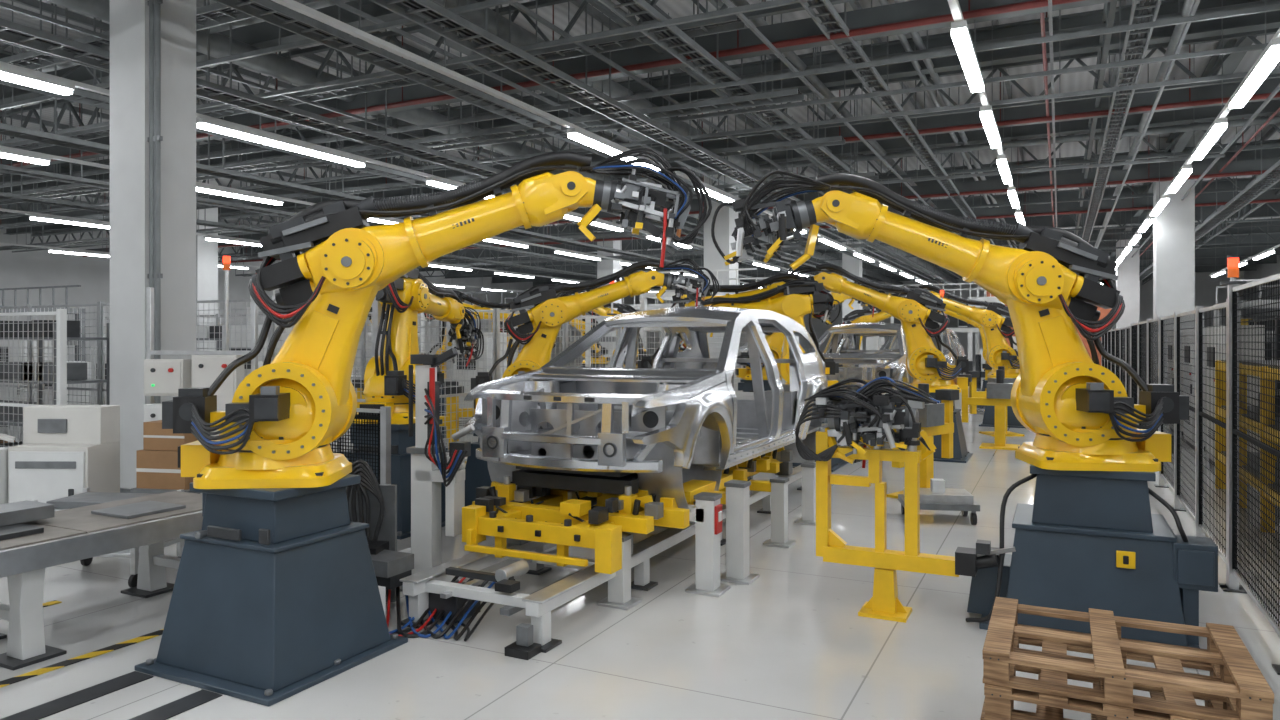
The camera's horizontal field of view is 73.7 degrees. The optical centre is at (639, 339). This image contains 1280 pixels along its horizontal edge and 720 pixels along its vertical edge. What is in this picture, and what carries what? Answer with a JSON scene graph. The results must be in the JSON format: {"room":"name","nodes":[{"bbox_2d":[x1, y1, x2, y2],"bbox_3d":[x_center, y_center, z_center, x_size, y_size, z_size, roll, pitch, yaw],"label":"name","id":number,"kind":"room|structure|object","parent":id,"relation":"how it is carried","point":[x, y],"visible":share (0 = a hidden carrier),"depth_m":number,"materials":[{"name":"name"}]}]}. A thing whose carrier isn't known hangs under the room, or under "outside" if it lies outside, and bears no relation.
{"room":"factory floor","nodes":[
{"label":"factory floor","id":0,"kind":"room"},
{"bbox_2d":[0,214,585,365],"bbox_3d":[-24.309,-2.000,45.954,0.200,7.600,89.000,0,0,26],"label":"wall","id":1,"kind":"structure","parent":0,"point":[43,268],"depth_m":41.04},
{"bbox_2d":[0,358,1279,719],"bbox_3d":[0.007,1.900,33.989,54.000,0.200,89.000,0,0,26],"label":"floor","id":2,"kind":"structure","parent":0,"point":[792,642],"depth_m":5.01,"materials":[{"name":"concrete"}]},
{"bbox_2d":[0,341,51,441],"bbox_3d":[-10.381,0.804,14.116,1.022,1.993,0.535,0,0,15],"label":"tall cabinet","id":3,"kind":"object","parent":2,"relation":"on","point":[1,342],"visible":0.09,"depth_m":13.81,"materials":[{"name":"metal"}]},
{"bbox_2d":[0,309,66,446],"bbox_3d":[-7.078,0.750,8.944,3.540,2.100,0.140,0,0,26],"label":"fence","id":4,"kind":"object","parent":2,"relation":"on","point":[61,314],"visible":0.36,"depth_m":8.33,"materials":[{"name":"metal"}]},
{"bbox_2d":[0,285,84,360],"bbox_3d":[-14.541,0.290,18.579,3.640,3.020,2.640,0,0,26],"label":"gantry","id":5,"kind":"object","parent":2,"relation":"on","point":[71,310],"visible":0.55,"depth_m":18.93,"materials":[{"name":"grey metal"}]},
{"bbox_2d":[0,320,109,446],"bbox_3d":[-7.669,0.785,10.461,2.850,2.030,0.650,0,0,26],"label":"storage rack","id":6,"kind":"object","parent":2,"relation":"on","point":[76,372],"visible":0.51,"depth_m":10.08,"materials":[{"name":"grey metal"}]},
{"bbox_2d":[0,405,119,503],"bbox_3d":[-5.131,1.190,7.336,0.960,1.220,0.603,0,0,1],"label":"console","id":7,"kind":"object","parent":2,"relation":"on","point":[65,450],"visible":0.63,"depth_m":7.28,"materials":[{"name":"beige paint"}]},
{"bbox_2d":[34,361,90,404],"bbox_3d":[-9.083,1.067,13.477,0.852,1.465,0.535,0,0,26],"label":"cabinet","id":8,"kind":"object","parent":2,"relation":"on","point":[72,393],"visible":0.02,"depth_m":13.29,"materials":[{"name":"metal"}]},
{"bbox_2d":[0,600,162,687],"bbox_3d":[-3.982,1.797,4.523,1.300,0.004,4.600,0,0,26],"label":"tape","id":9,"kind":"object","parent":2,"relation":"on","point":[52,667],"visible":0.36,"depth_m":4.82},
{"bbox_2d":[91,346,106,404],"bbox_3d":[-7.782,0.945,12.837,0.786,1.710,0.535,0,0,26],"label":"tall cabinet","id":10,"kind":"object","parent":2,"relation":"on","point":[92,349],"visible":0.03,"depth_m":12.73,"materials":[{"name":"metal"}]},
{"bbox_2d":[0,491,202,670],"bbox_3d":[-3.865,1.410,4.716,0.880,0.780,3.350,0,0,26],"label":"workbench","id":11,"kind":"object","parent":2,"relation":"on","point":[35,537],"visible":0.7,"depth_m":5.11,"materials":[{"name":"grey metal"}]},
{"bbox_2d":[29,488,183,587],"bbox_3d":[-4.044,1.489,6.504,0.840,0.619,0.620,0,0,6],"label":"trolley","id":12,"kind":"object","parent":2,"relation":"on","point":[87,498],"visible":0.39,"depth_m":6.38,"materials":[{"name":"metal"}]},
{"bbox_2d":[0,671,221,719],"bbox_3d":[-3.516,1.796,2.254,0.700,0.005,4.940,0,0,26],"label":"rail","id":13,"kind":"object","parent":2,"relation":"on","point":[169,710],"visible":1,"depth_m":4.24,"materials":[{"name":"grey metal"}]},
{"bbox_2d":[110,0,199,493],"bbox_3d":[-5.487,-1.895,9.721,0.850,7.390,0.680,0,0,26],"label":"steel column","id":14,"kind":"structure","parent":2,"relation":"on","point":[153,42],"depth_m":9.52,"materials":[{"name":"white paint"}]},
{"bbox_2d":[131,420,198,542],"bbox_3d":[-4.005,1.250,7.376,0.560,1.100,0.400,0,0,11],"label":"cardboard boxes","id":15,"kind":"object","parent":2,"relation":"on","point":[157,470],"visible":0.38,"depth_m":7.22,"materials":[{"name":"brown cardboard"}]},
{"bbox_2d":[0,296,381,450],"bbox_3d":[-7.048,0.650,11.158,9.640,2.300,0.140,0,0,26],"label":"fence","id":16,"kind":"object","parent":2,"relation":"on","point":[376,306],"visible":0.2,"depth_m":11.12,"materials":[{"name":"metal"}]},
{"bbox_2d":[196,177,217,350],"bbox_3d":[-15.396,-1.895,29.866,0.860,7.390,0.860,0,0,26],"label":"steel column","id":17,"kind":"structure","parent":2,"relation":"on","point":[206,251],"depth_m":29.65,"materials":[{"name":"white paint"}]},
{"bbox_2d":[144,287,271,435],"bbox_3d":[-4.040,0.650,8.004,1.280,2.300,0.260,0,0,1],"label":"machine","id":18,"kind":"object","parent":2,"relation":"on","point":[162,377],"visible":0.34,"depth_m":7.91,"materials":[{"name":"metal"}]},
{"bbox_2d":[223,254,230,350],"bbox_3d":[-4.147,0.470,8.560,0.160,2.660,0.160,0,0,26],"label":"beacon","id":19,"kind":"object","parent":18,"relation":"on","point":[226,257],"visible":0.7,"depth_m":8.54,"materials":[{"name":"metal"}]},
{"bbox_2d":[222,325,293,377],"bbox_3d":[-5.180,0.802,11.557,0.818,1.997,0.535,0,0,26],"label":"tall cabinet","id":20,"kind":"object","parent":2,"relation":"on","point":[238,327],"visible":0.09,"depth_m":11.36,"materials":[{"name":"metal"}]},
{"bbox_2d":[196,325,339,451],"bbox_3d":[-6.126,0.785,13.825,2.850,2.030,0.650,0,0,26],"label":"storage rack","id":21,"kind":"object","parent":2,"relation":"on","point":[203,330],"visible":0.02,"depth_m":14.08,"materials":[{"name":"grey metal"}]},
{"bbox_2d":[134,474,407,705],"bbox_3d":[-2.066,1.295,4.862,1.040,1.010,1.000,0,0,26],"label":"pedestal","id":22,"kind":"object","parent":2,"relation":"on","point":[276,596],"visible":0.98,"depth_m":4.58,"materials":[{"name":"metal"}]},
{"bbox_2d":[162,148,711,488],"bbox_3d":[-1.077,-0.167,4.869,2.991,1.914,0.791,0,0,-5],"label":"robot","id":23,"kind":"object","parent":22,"relation":"on","point":[279,426],"visible":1,"depth_m":4.77,"materials":[{"name":"yellow paint"}]},
{"bbox_2d":[105,309,529,451],"bbox_3d":[-6.359,0.650,15.389,11.140,2.300,0.140,0,0,26],"label":"fence","id":24,"kind":"object","parent":2,"relation":"on","point":[449,373],"visible":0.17,"depth_m":13.96,"materials":[{"name":"metal"}]},
{"bbox_2d":[330,406,390,484],"bbox_3d":[-2.730,1.175,7.362,1.540,1.250,0.140,0,0,26],"label":"fence","id":25,"kind":"object","parent":2,"relation":"on","point":[383,417],"visible":0.12,"depth_m":7.09,"materials":[{"name":"metal"}]},
{"bbox_2d":[345,459,396,601],"bbox_3d":[-1.900,1.304,5.775,0.414,0.993,0.290,0,0,6],"label":"junction box","id":26,"kind":"object","parent":2,"relation":"on","point":[369,501],"visible":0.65,"depth_m":5.82,"materials":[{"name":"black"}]},
{"bbox_2d":[341,419,447,539],"bbox_3d":[-2.401,1.295,8.370,1.040,1.010,1.000,0,0,26],"label":"pedestal","id":27,"kind":"object","parent":2,"relation":"on","point":[400,439],"visible":0.34,"depth_m":7.99,"materials":[{"name":"metal"}]},
{"bbox_2d":[352,268,483,423],"bbox_3d":[-2.186,-0.019,9.091,0.750,1.618,2.464,0,0,11],"label":"robot","id":28,"kind":"object","parent":27,"relation":"on","point":[386,376],"visible":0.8,"depth_m":8.32,"materials":[{"name":"yellow paint"}]},
{"bbox_2d":[362,386,463,442],"bbox_3d":[-2.933,1.150,11.028,1.300,1.300,0.600,0,0,9],"label":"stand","id":29,"kind":"object","parent":2,"relation":"on","point":[450,390],"visible":0.12,"depth_m":10.89,"materials":[{"name":"yellow paint"}]},
{"bbox_2d":[400,348,474,591],"bbox_3d":[-1.454,0.929,6.183,0.591,1.742,0.350,0,0,16],"label":"post","id":30,"kind":"object","parent":2,"relation":"on","point":[428,469],"visible":0.98,"depth_m":6.15,"materials":[{"name":"metal"}]},
{"bbox_2d":[371,547,514,640],"bbox_3d":[-1.440,1.610,5.580,1.188,0.380,1.059,0,0,26],"label":"hose","id":31,"kind":"object","parent":2,"relation":"on","point":[390,566],"visible":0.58,"depth_m":5.43,"materials":[{"name":"black rubber"}]},
{"bbox_2d":[440,385,445,437],"bbox_3d":[-3.682,1.295,16.300,1.040,1.010,1.000,0,0,26],"label":"pedestal","id":32,"kind":"object","parent":2,"relation":"on","point":[444,398],"visible":0.09,"depth_m":15.90,"materials":[{"name":"metal"}]},
{"bbox_2d":[424,289,556,378],"bbox_3d":[-2.881,-0.089,16.135,2.678,1.759,0.815,0,0,6],"label":"robot","id":33,"kind":"object","parent":32,"relation":"on","point":[485,305],"visible":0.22,"depth_m":16.14,"materials":[{"name":"yellow paint"}]},
{"bbox_2d":[453,338,502,442],"bbox_3d":[-2.784,0.881,14.501,0.780,1.837,0.535,0,0,26],"label":"tall cabinet","id":34,"kind":"object","parent":2,"relation":"on","point":[470,365],"visible":0.11,"depth_m":14.27,"materials":[{"name":"metal"}]},
{"bbox_2d":[465,416,525,505],"bbox_3d":[-1.310,1.295,9.003,1.040,1.010,1.000,0,0,26],"label":"pedestal","id":35,"kind":"object","parent":2,"relation":"on","point":[477,474],"visible":0.07,"depth_m":8.79,"materials":[{"name":"metal"}]},
{"bbox_2d":[471,259,719,408],"bbox_3d":[-0.453,-0.039,8.995,2.590,1.658,0.685,0,0,-4],"label":"robot","id":36,"kind":"object","parent":35,"relation":"on","point":[545,320],"visible":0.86,"depth_m":8.96,"materials":[{"name":"yellow paint"}]},
{"bbox_2d":[351,317,665,382],"bbox_3d":[-4.372,0.650,19.426,11.140,2.300,0.140,0,0,26],"label":"fence","id":37,"kind":"object","parent":2,"relation":"on","point":[588,319],"visible":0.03,"depth_m":17.86,"materials":[{"name":"metal"}]},
{"bbox_2d":[439,290,615,366],"bbox_3d":[-3.062,0.240,24.354,4.140,3.120,3.140,0,0,26],"label":"gantry","id":38,"kind":"object","parent":2,"relation":"on","point":[608,338],"visible":0.08,"depth_m":23.21,"materials":[{"name":"grey metal"}]},
{"bbox_2d":[418,308,748,468],"bbox_3d":[0.041,0.700,14.580,0.140,2.200,11.940,0,0,26],"label":"fence","id":39,"kind":"object","parent":2,"relation":"on","point":[495,312],"visible":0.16,"depth_m":10.77,"materials":[{"name":"metal"}]},
{"bbox_2d":[581,363,607,367],"bbox_3d":[-1.524,1.295,28.613,1.040,1.010,1.000,0,0,26],"label":"pedestal","id":40,"kind":"object","parent":2,"relation":"on","point":[597,365],"visible":0.04,"depth_m":28.43,"materials":[{"name":"metal"}]},
{"bbox_2d":[569,319,609,363],"bbox_3d":[-2.493,-0.206,28.817,3.030,1.991,0.827,0,0,16],"label":"robot","id":41,"kind":"object","parent":40,"relation":"on","point":[581,327],"visible":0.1,"depth_m":28.44,"materials":[{"name":"yellow paint"}]},
{"bbox_2d":[400,447,815,659],"bbox_3d":[0.484,1.410,7.798,1.951,0.780,6.388,0,0,26],"label":"conveyor","id":42,"kind":"object","parent":2,"relation":"on","point":[606,523],"visible":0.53,"depth_m":5.90,"materials":[{"name":"metal"}]},
{"bbox_2d":[464,306,827,511],"bbox_3d":[0.425,0.493,8.111,1.880,1.654,4.870,0,0,26],"label":"car","id":43,"kind":"object","parent":42,"relation":"on","point":[672,423],"visible":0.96,"depth_m":6.65,"materials":[{"name":"grey metal"}]},
{"bbox_2d":[597,220,621,367],"bbox_3d":[-1.360,-1.895,38.005,0.860,7.390,0.860,0,0,26],"label":"steel column","id":44,"kind":"structure","parent":2,"relation":"on","point":[608,266],"depth_m":37.67,"materials":[{"name":"white paint"}]},
{"bbox_2d":[610,290,678,361],"bbox_3d":[1.346,-0.060,34.445,4.140,3.720,3.140,0,0,26],"label":"gantry","id":45,"kind":"object","parent":2,"relation":"on","point":[635,306],"visible":0.09,"depth_m":33.53,"materials":[{"name":"metal"}]},
{"bbox_2d":[640,268,768,391],"bbox_3d":[2.094,0.040,22.375,3.140,3.520,3.140,0,0,26],"label":"gantry","id":46,"kind":"object","parent":2,"relation":"on","point":[652,295],"visible":0.1,"depth_m":21.48,"materials":[{"name":"metal"}]},
{"bbox_2d":[704,173,737,365],"bbox_3d":[2.431,-1.895,25.552,0.860,7.390,0.860,0,0,26],"label":"steel column","id":47,"kind":"structure","parent":2,"relation":"on","point":[725,224],"depth_m":25.19,"materials":[{"name":"white paint"}]},
{"bbox_2d":[738,379,781,391],"bbox_3d":[2.440,1.295,17.189,1.040,1.010,1.000,0,0,26],"label":"pedestal","id":48,"kind":"object","parent":2,"relation":"on","point":[743,385],"visible":0.09,"depth_m":17.03,"materials":[{"name":"metal"}]},
{"bbox_2d":[735,283,884,379],"bbox_3d":[3.459,-0.197,17.179,3.083,1.973,0.815,0,0,-4],"label":"robot","id":49,"kind":"object","parent":48,"relation":"on","point":[775,340],"visible":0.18,"depth_m":17.05,"materials":[{"name":"yellow paint"}]},
{"bbox_2d":[793,418,848,471],"bbox_3d":[2.381,1.295,12.314,1.040,1.010,1.000,0,0,26],"label":"pedestal","id":50,"kind":"object","parent":2,"relation":"on","point":[836,463],"visible":0.09,"depth_m":12.00,"materials":[{"name":"metal"}]},
{"bbox_2d":[674,279,839,386],"bbox_3d":[1.621,-0.045,12.470,2.544,1.671,0.774,0,0,6],"label":"robot","id":51,"kind":"object","parent":50,"relation":"on","point":[796,304],"visible":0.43,"depth_m":12.24,"materials":[{"name":"yellow paint"}]},
{"bbox_2d":[842,239,861,349],"bbox_3d":[10.378,-1.895,41.703,0.860,7.390,0.860,0,0,26],"label":"steel column","id":52,"kind":"structure","parent":2,"relation":"on","point":[853,265],"depth_m":41.38,"materials":[{"name":"white paint"}]},
{"bbox_2d":[795,376,1015,622],"bbox_3d":[1.703,1.020,5.548,1.353,1.560,0.568,0,0,26],"label":"stand","id":53,"kind":"object","parent":2,"relation":"on","point":[864,417],"visible":1,"depth_m":5.57,"materials":[{"name":"yellow paint"}]},
{"bbox_2d":[885,383,958,498],"bbox_3d":[3.247,1.150,9.770,1.300,1.300,0.600,0,0,-43],"label":"stand","id":54,"kind":"object","parent":2,"relation":"on","point":[935,419],"visible":0.52,"depth_m":9.74,"materials":[{"name":"yellow paint"}]},
{"bbox_2d":[898,478,979,524],"bbox_3d":[2.987,1.600,8.561,0.700,0.400,0.520,0,0,9],"label":"parts dolly","id":55,"kind":"object","parent":2,"relation":"on","point":[936,497],"visible":0.69,"depth_m":8.36,"materials":[{"name":"grey metal"}]},
{"bbox_2d":[906,392,971,462],"bbox_3d":[4.523,1.295,13.155,1.040,1.010,1.000,0,0,26],"label":"pedestal","id":56,"kind":"object","parent":2,"relation":"on","point":[960,453],"visible":0.28,"depth_m":12.73,"materials":[{"name":"metal"}]},
{"bbox_2d":[770,264,972,392],"bbox_3d":[3.539,-0.206,13.274,3.030,1.991,0.827,0,0,11],"label":"robot","id":57,"kind":"object","parent":56,"relation":"on","point":[927,364],"visible":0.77,"depth_m":13.06,"materials":[{"name":"yellow paint"}]},
{"bbox_2d":[874,283,1004,352],"bbox_3d":[9.708,0.040,27.544,3.640,3.520,3.140,0,0,26],"label":"gantry","id":58,"kind":"object","parent":2,"relation":"on","point":[957,325],"visible":0.19,"depth_m":26.20,"materials":[{"name":"metal"}]},
{"bbox_2d":[954,389,968,415],"bbox_3d":[7.328,1.410,21.706,1.956,0.780,6.389,0,0,26],"label":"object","id":59,"kind":"object","parent":2,"relation":"on","point":[958,403],"visible":0.02,"depth_m":20.27,"materials":[{"name":"white paint"}]},
{"bbox_2d":[875,327,964,379],"bbox_3d":[7.268,0.493,22.018,1.880,1.654,4.870,0,0,26],"label":"car","id":60,"kind":"object","parent":59,"relation":"on","point":[950,335],"visible":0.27,"depth_m":21.74,"materials":[{"name":"grey metal"}]},
{"bbox_2d":[977,369,985,406],"bbox_3d":[9.692,1.295,23.094,1.040,1.010,1.000,0,0,26],"label":"pedestal","id":61,"kind":"object","parent":2,"relation":"on","point":[982,373],"visible":0.12,"depth_m":22.95,"materials":[{"name":"metal"}]},
{"bbox_2d":[930,308,1017,363],"bbox_3d":[8.744,-0.206,23.382,3.030,1.991,0.828,0,0,21],"label":"robot","id":62,"kind":"object","parent":61,"relation":"on","point":[948,312],"visible":0.02,"depth_m":23.16,"materials":[{"name":"yellow paint"}]},
{"bbox_2d":[958,370,1019,449],"bbox_3d":[6.036,1.150,14.305,1.300,1.300,0.600,0,0,26],"label":"stand","id":63,"kind":"object","parent":2,"relation":"on","point":[998,393],"visible":0.56,"depth_m":14.25,"materials":[{"name":"yellow paint"}]},
{"bbox_2d":[968,284,1010,388],"bbox_3d":[14.058,-0.160,32.647,2.540,3.920,3.140,0,0,26],"label":"gantry","id":64,"kind":"object","parent":2,"relation":"on","point":[979,360],"visible":0.11,"depth_m":31.74,"materials":[{"name":"metal"}]},
{"bbox_2d":[966,366,1023,435],"bbox_3d":[6.873,1.150,16.233,1.300,1.300,0.600,0,0,-2],"label":"stand","id":65,"kind":"object","parent":2,"relation":"on","point":[973,392],"visible":0.39,"depth_m":16.16,"materials":[{"name":"yellow paint"}]},
{"bbox_2d":[979,378,1024,427],"bbox_3d":[7.756,1.295,18.028,1.040,1.010,1.000,0,0,26],"label":"pedestal","id":66,"kind":"object","parent":2,"relation":"on","point":[989,414],"visible":0.3,"depth_m":17.76,"materials":[{"name":"metal"}]},
{"bbox_2d":[891,285,1020,377],"bbox_3d":[6.787,-0.206,18.233,3.030,1.991,0.827,0,0,16],"label":"robot","id":67,"kind":"object","parent":66,"relation":"on","point":[996,329],"visible":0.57,"depth_m":17.96,"materials":[{"name":"yellow paint"}]},
{"bbox_2d":[984,290,1113,364],"bbox_3d":[17.675,-0.250,37.053,5.100,4.100,0.200,0,0,26],"label":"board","id":68,"kind":"object","parent":2,"relation":"on","point":[1104,312],"visible":0.05,"depth_m":36.29,"materials":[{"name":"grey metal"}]},
{"bbox_2d":[966,464,1217,647],"bbox_3d":[2.856,1.295,5.497,1.349,1.010,1.014,0,0,26],"label":"pedestal","id":69,"kind":"object","parent":2,"relation":"on","point":[1087,539],"visible":0.91,"depth_m":5.16,"materials":[{"name":"metal"}]},
{"bbox_2d":[711,170,1188,471],"bbox_3d":[1.901,-0.156,5.488,2.878,1.892,0.786,0,0,6],"label":"robot","id":70,"kind":"object","parent":69,"relation":"on","point":[1082,417],"visible":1,"depth_m":5.37,"materials":[{"name":"yellow paint"}]},
{"bbox_2d":[1101,326,1129,396],"bbox_3d":[12.248,0.750,21.947,0.140,2.100,15.940,0,0,26],"label":"fence","id":71,"kind":"object","parent":2,"relation":"on","point":[1116,342],"visible":0.41,"depth_m":20.78,"materials":[{"name":"metal"}]},
{"bbox_2d":[980,597,1273,719],"bbox_3d":[1.981,1.524,3.582,0.983,0.549,0.822,0,0,26],"label":"wooden pallets","id":72,"kind":"object","parent":2,"relation":"on","point":[1235,688],"visible":1,"depth_m":3.42,"materials":[{"name":"brown wood"}]},
{"bbox_2d":[1116,224,1139,328],"bbox_3d":[22.866,-1.895,40.016,0.960,7.390,0.960,0,0,26],"label":"steel column","id":73,"kind":"structure","parent":2,"relation":"on","point":[1128,270],"depth_m":39.59,"materials":[{"name":"white paint"}]},
{"bbox_2d":[1153,135,1194,383],"bbox_3d":[14.919,-1.895,23.865,0.960,7.390,0.960,0,0,26],"label":"steel column","id":74,"kind":"structure","parent":2,"relation":"on","point":[1174,226],"depth_m":23.48,"materials":[{"name":"white paint"}]},
{"bbox_2d":[1130,299,1244,589],"bbox_3d":[6.402,0.750,10.475,0.140,2.100,9.690,0,0,26],"label":"fence","id":75,"kind":"object","parent":2,"relation":"on","point":[1190,368],"visible":0.65,"depth_m":8.04,"materials":[{"name":"metal"}]},
{"bbox_2d":[1207,325,1262,464],"bbox_3d":[8.360,0.800,12.047,0.535,2.000,1.200,0,0,26],"label":"tall cabinet","id":76,"kind":"object","parent":2,"relation":"on","point":[1218,325],"visible":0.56,"depth_m":11.92,"materials":[{"name":"metal"}]},
{"bbox_2d":[1213,279,1279,336],"bbox_3d":[17.076,0.140,22.246,3.140,3.320,3.140,0,0,26],"label":"gantry","id":77,"kind":"object","parent":2,"relation":"on","point":[1248,279],"visible":0.19,"depth_m":23.61,"materials":[{"name":"metal"}]},
{"bbox_2d":[1215,360,1279,532],"bbox_3d":[6.256,1.020,7.844,0.900,1.560,5.300,0,0,26],"label":"storage rack","id":78,"kind":"object","parent":2,"relation":"on","point":[1215,360],"visible":0.35,"depth_m":8.63,"materials":[{"name":"metal"}]},
{"bbox_2d":[1220,273,1279,674],"bbox_3d":[3.522,0.700,4.620,0.140,2.200,3.540,0,0,26],"label":"fence","id":79,"kind":"object","parent":2,"relation":"on","point":[1234,291],"visible":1,"depth_m":5.48,"materials":[{"name":"metal"}]},
{"bbox_2d":[1220,255,1246,284],"bbox_3d":[4.272,-0.505,6.145,0.160,0.210,0.160,0,0,26],"label":"beacon","id":80,"kind":"object","parent":79,"relation":"on","point":[1232,260],"visible":0.96,"depth_m":6.12,"materials":[{"name":"plastic"}]},
{"bbox_3d":[0.543,1.295,13.107,1.040,1.010,1.000,0,0,26],"label":"pedestal","id":81,"kind":"object","parent":2,"relation":"on","visible":0},
{"bbox_2d":[637,273,840,367],"bbox_3d":[1.460,-0.100,12.760,3.006,1.780,0.815,0,0,16],"label":"robot","id":82,"kind":"object","parent":81,"relation":"on","point":[647,361],"visible":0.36,"depth_m":12.74,"materials":[{"name":"yellow paint"}]},
{"bbox_3d":[4.274,1.410,15.517,1.931,0.780,6.380,0,0,26],"label":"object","id":83,"kind":"object","parent":2,"relation":"on","visible":0},
{"bbox_2d":[818,322,913,404],"bbox_3d":[4.222,0.493,15.827,1.880,1.654,4.870,0,0,26],"label":"car","id":84,"kind":"object","parent":83,"relation":"on","point":[853,362],"visible":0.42,"depth_m":14.62,"materials":[{"name":"grey metal"}]},
{"bbox_3d":[-0.121,1.295,19.006,1.040,1.010,1.000,0,0,26],"label":"pedestal","id":85,"kind":"object","parent":2,"relation":"on","visible":0},
{"bbox_2d":[556,290,648,367],"bbox_3d":[-0.962,-0.206,19.530,3.030,1.991,0.827,0,0,36],"label":"robot","id":86,"kind":"object","parent":85,"relation":"on","point":[604,310],"visible":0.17,"depth_m":19.15,"materials":[{"name":"yellow paint"}]},
{"bbox_2d":[0,0,1279,258],"bbox_3d":[0.007,-5.700,33.989,54.000,0.200,89.000,0,0,26],"label":"ceiling","id":87,"kind":"structure","parent":0,"point":[1078,81],"depth_m":18.48,"materials":[{"name":"metal"}]},
{"bbox_2d":[0,228,109,256],"label":"fluorescent lights","id":88,"kind":"object","parent":87,"relation":"hanging from","point":[90,253],"depth_m":31.71,"materials":[{"name":"white paint"}]},
{"bbox_2d":[0,61,109,95],"label":"fluorescent lights","id":89,"kind":"object","parent":87,"relation":"hanging from","point":[33,78],"depth_m":10.78,"materials":[{"name":"white paint"}]},
{"bbox_2d":[0,145,109,168],"label":"fluorescent lights","id":90,"kind":"object","parent":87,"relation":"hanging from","point":[24,155],"depth_m":15.34,"materials":[{"name":"white paint"}]},
{"bbox_2d":[0,208,109,228],"label":"fluorescent lights","id":91,"kind":"object","parent":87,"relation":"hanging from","point":[86,222],"depth_m":23.34,"materials":[{"name":"white paint"}]},
{"bbox_2d":[196,225,261,246],"label":"fluorescent lights","id":92,"kind":"object","parent":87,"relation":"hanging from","point":[209,237],"depth_m":28.01,"materials":[{"name":"white paint"}]},
{"bbox_2d":[196,181,316,205],"label":"fluorescent lights","id":93,"kind":"object","parent":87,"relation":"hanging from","point":[200,187],"depth_m":19.29,"materials":[{"name":"white paint"}]},
{"bbox_2d":[196,113,464,189],"label":"fluorescent lights","id":94,"kind":"object","parent":87,"relation":"hanging from","point":[205,122],"depth_m":14.43,"materials":[{"name":"white paint"}]},
{"bbox_2d":[271,0,629,155],"label":"fluorescent lights","id":95,"kind":"object","parent":87,"relation":"hanging from","point":[588,138],"depth_m":10.82,"materials":[{"name":"white paint"}]},
{"bbox_2d":[430,247,584,282],"label":"fluorescent lights","id":96,"kind":"object","parent":87,"relation":"hanging from","point":[433,264],"depth_m":41.78,"materials":[{"name":"white paint"}]},
{"bbox_2d":[483,236,635,265],"label":"fluorescent lights","id":97,"kind":"object","parent":87,"relation":"hanging from","point":[500,240],"depth_m":31.40,"materials":[{"name":"white paint"}]},
{"bbox_2d":[0,0,1279,286],"bbox_3d":[-1.557,-4.905,33.087,48.010,1.370,82.000,0,0,26],"label":"ventilation duct","id":98,"kind":"object","parent":87,"relation":"hanging from","point":[274,65],"visible":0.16,"depth_m":15.39,"materials":[{"name":"metal"}]},
{"bbox_2d":[0,0,1279,289],"bbox_3d":[-4.937,-4.375,30.284,44.430,2.430,70.015,0,0,26],"label":"cable tray","id":99,"kind":"object","parent":87,"relation":"hanging from","point":[513,58],"visible":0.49,"depth_m":13.87,"materials":[{"name":"grey metal"}]},
{"bbox_2d":[0,0,1279,262],"bbox_3d":[1.773,-4.774,37.578,53.600,1.633,51.000,0,0,26],"label":"pipe","id":100,"kind":"object","parent":87,"relation":"hanging from","point":[915,15],"visible":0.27,"depth_m":15.32,"materials":[{"name":"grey metal"}]},
{"bbox_2d":[0,0,1279,283],"bbox_3d":[-5.111,-4.655,31.492,43.020,1.870,68.000,0,0,26],"label":"ceiling trusses","id":101,"kind":"object","parent":87,"relation":"hanging from","point":[380,25],"visible":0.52,"depth_m":12.83,"materials":[{"name":"metal"}]},
{"bbox_2d":[701,181,740,201],"label":"fluorescent lights","id":102,"kind":"object","parent":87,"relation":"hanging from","point":[714,192],"depth_m":19.16,"materials":[{"name":"white paint"}]},
{"bbox_2d":[817,231,939,287],"label":"fluorescent lights","id":103,"kind":"object","parent":87,"relation":"hanging from","point":[822,238],"depth_m":33.22,"materials":[{"name":"white paint"}]},
{"bbox_2d":[1100,0,1279,284],"bbox_3d":[12.685,-4.395,20.841,0.150,2.390,73.000,0,0,26],"label":"fluorescent lights","id":104,"kind":"object","parent":87,"relation":"hanging from","point":[1270,56],"visible":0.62,"depth_m":12.87,"materials":[{"name":"white paint"}]},
{"bbox_2d":[0,0,1279,285],"bbox_3d":[0.007,-4.500,33.989,53.637,0.770,88.600,0,0,26],"label":"roof","id":105,"kind":"structure","parent":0,"point":[1109,10],"depth_m":17.34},
{"bbox_2d":[947,0,1025,225],"bbox_3d":[9.413,-4.395,21.281,0.150,2.390,72.700,0,0,26],"label":"fluorescent lights","id":106,"kind":"object","parent":105,"relation":"hanging from","point":[960,33],"visible":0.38,"depth_m":11.63,"materials":[{"name":"white paint"}]},
{"bbox_2d":[0,0,1279,289],"bbox_3d":[0.007,-5.100,33.989,53.600,0.880,88.600,0,0,26],"label":"framework","id":107,"kind":"object","parent":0,"point":[262,35],"depth_m":20.35,"materials":[{"name":"metal"}]},
{"bbox_2d":[596,271,1243,363],"bbox_3d":[19.698,-2.000,74.007,54.000,7.600,0.200,0,0,26],"label":"wall","id":108,"kind":"structure","parent":0,"point":[1205,285],"depth_m":70.14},
{"bbox_2d":[1244,255,1279,359],"bbox_3d":[24.323,-2.000,22.024,0.200,7.600,89.000,0,0,26],"label":"wall","id":109,"kind":"structure","parent":0,"point":[1262,270],"depth_m":55.51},
{"bbox_3d":[5.751,1.295,23.918,1.040,1.010,1.000,0,0,26],"label":"pedestal","id":110,"kind":"object","parent":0,"visible":0},
{"bbox_2d":[829,307,939,352],"bbox_3d":[6.753,-0.197,23.732,3.083,1.973,0.815,0,0,6],"label":"robot","id":111,"kind":"object","parent":110,"relation":"on","point":[854,316],"visible":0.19,"depth_m":23.75,"materials":[{"name":"yellow paint"}]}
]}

